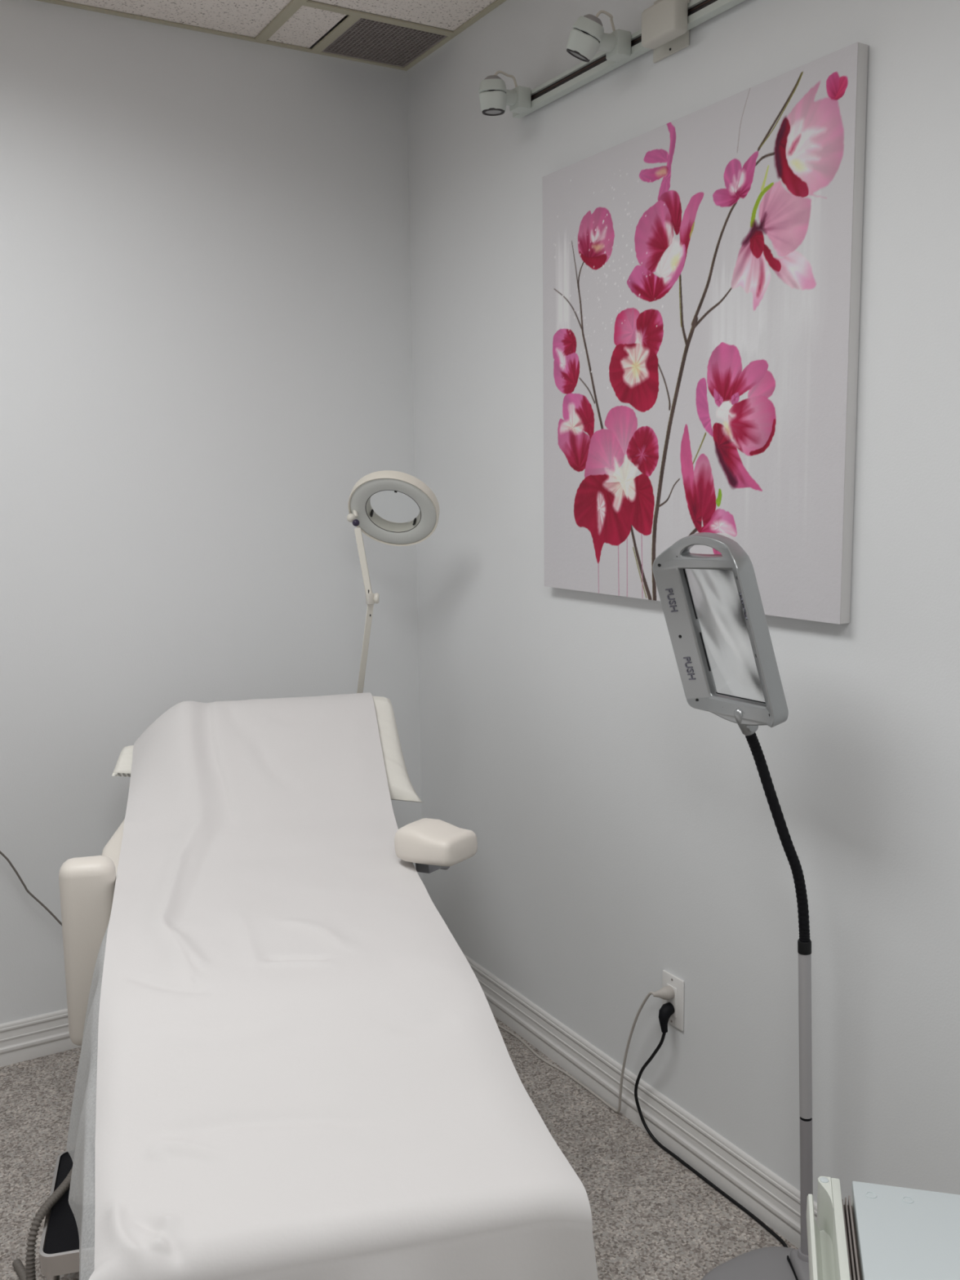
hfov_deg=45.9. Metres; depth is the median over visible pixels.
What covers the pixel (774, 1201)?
baseboard
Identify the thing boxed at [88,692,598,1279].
sheet
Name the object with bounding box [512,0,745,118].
track
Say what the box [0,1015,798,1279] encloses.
floor
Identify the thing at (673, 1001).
receptacle
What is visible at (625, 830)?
wall
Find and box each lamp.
[346,470,439,693]
[652,532,813,1279]
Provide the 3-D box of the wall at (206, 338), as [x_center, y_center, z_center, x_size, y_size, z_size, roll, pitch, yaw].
[-1.637,-0.181,2.553,3.500,2.820,0.100,-5,9,-30]
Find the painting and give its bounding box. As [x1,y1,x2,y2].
[542,41,868,624]
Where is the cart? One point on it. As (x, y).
(886, 1232)
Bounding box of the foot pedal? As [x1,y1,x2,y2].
[39,1151,79,1279]
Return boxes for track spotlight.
[478,71,531,115]
[566,10,631,62]
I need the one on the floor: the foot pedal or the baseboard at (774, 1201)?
the foot pedal
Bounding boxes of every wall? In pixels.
[0,0,422,1023]
[406,0,959,1204]
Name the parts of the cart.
drawer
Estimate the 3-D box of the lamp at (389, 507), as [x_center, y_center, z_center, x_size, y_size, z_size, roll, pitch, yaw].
[-0.317,0.298,3.076,0.330,1.494,0.447,-5,9,-30]
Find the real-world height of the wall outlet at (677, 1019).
0.114 m
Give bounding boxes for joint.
[365,592,374,604]
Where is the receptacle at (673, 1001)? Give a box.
[666,983,676,1017]
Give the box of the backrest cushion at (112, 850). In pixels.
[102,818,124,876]
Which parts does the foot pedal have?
leg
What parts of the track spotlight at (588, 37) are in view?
arm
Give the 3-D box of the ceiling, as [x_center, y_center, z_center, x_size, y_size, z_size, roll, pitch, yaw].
[-0.567,-1.277,0.529,3.300,0.122,4.200,-5,9,-30]
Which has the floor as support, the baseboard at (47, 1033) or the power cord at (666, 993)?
the power cord at (666, 993)
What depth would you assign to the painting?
2.14 m
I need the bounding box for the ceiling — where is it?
[35,0,506,71]
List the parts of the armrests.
armrest, armrest, bracket arm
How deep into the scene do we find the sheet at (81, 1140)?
1.54 m
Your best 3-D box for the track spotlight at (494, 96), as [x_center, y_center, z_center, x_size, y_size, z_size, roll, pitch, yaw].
[0.054,-1.246,2.582,0.127,0.094,0.072,-5,9,-30]
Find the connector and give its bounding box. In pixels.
[797,938,811,955]
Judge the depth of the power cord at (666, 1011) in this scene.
2.44 m
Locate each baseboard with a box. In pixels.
[0,1008,81,1066]
[463,953,817,1248]
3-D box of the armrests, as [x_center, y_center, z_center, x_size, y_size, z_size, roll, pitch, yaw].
[-0.378,0.756,2.159,0.794,0.838,1.640,-3,8,-14]
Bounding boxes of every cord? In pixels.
[0,850,62,925]
[12,1167,72,1279]
[497,985,674,1112]
[634,1002,787,1247]
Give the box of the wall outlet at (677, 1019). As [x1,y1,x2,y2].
[662,969,684,1031]
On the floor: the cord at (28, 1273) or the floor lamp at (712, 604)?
the floor lamp at (712, 604)
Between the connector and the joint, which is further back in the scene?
the joint
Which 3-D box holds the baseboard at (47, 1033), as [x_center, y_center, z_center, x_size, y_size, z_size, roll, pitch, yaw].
[-1.592,1.069,2.676,3.256,0.109,0.015,-5,9,-30]
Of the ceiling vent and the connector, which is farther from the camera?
the ceiling vent
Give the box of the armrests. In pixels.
[58,817,477,1045]
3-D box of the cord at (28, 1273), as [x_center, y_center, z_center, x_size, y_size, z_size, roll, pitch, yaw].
[-0.804,1.065,2.105,0.167,0.252,0.381,0,8,8]
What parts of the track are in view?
canopy plate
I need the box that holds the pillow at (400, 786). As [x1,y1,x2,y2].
[111,696,422,802]
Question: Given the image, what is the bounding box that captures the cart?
[806,1176,959,1279]
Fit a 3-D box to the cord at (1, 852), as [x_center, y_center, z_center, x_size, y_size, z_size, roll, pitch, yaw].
[-1.025,0.663,2.795,0.851,0.866,0.263,0,8,5]
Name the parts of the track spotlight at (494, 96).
arm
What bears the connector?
attached to the floor lamp at (712, 604)
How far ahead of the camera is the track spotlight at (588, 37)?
2.25 m
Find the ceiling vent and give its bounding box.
[322,11,447,67]
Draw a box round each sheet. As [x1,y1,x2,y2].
[66,921,109,1279]
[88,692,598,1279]

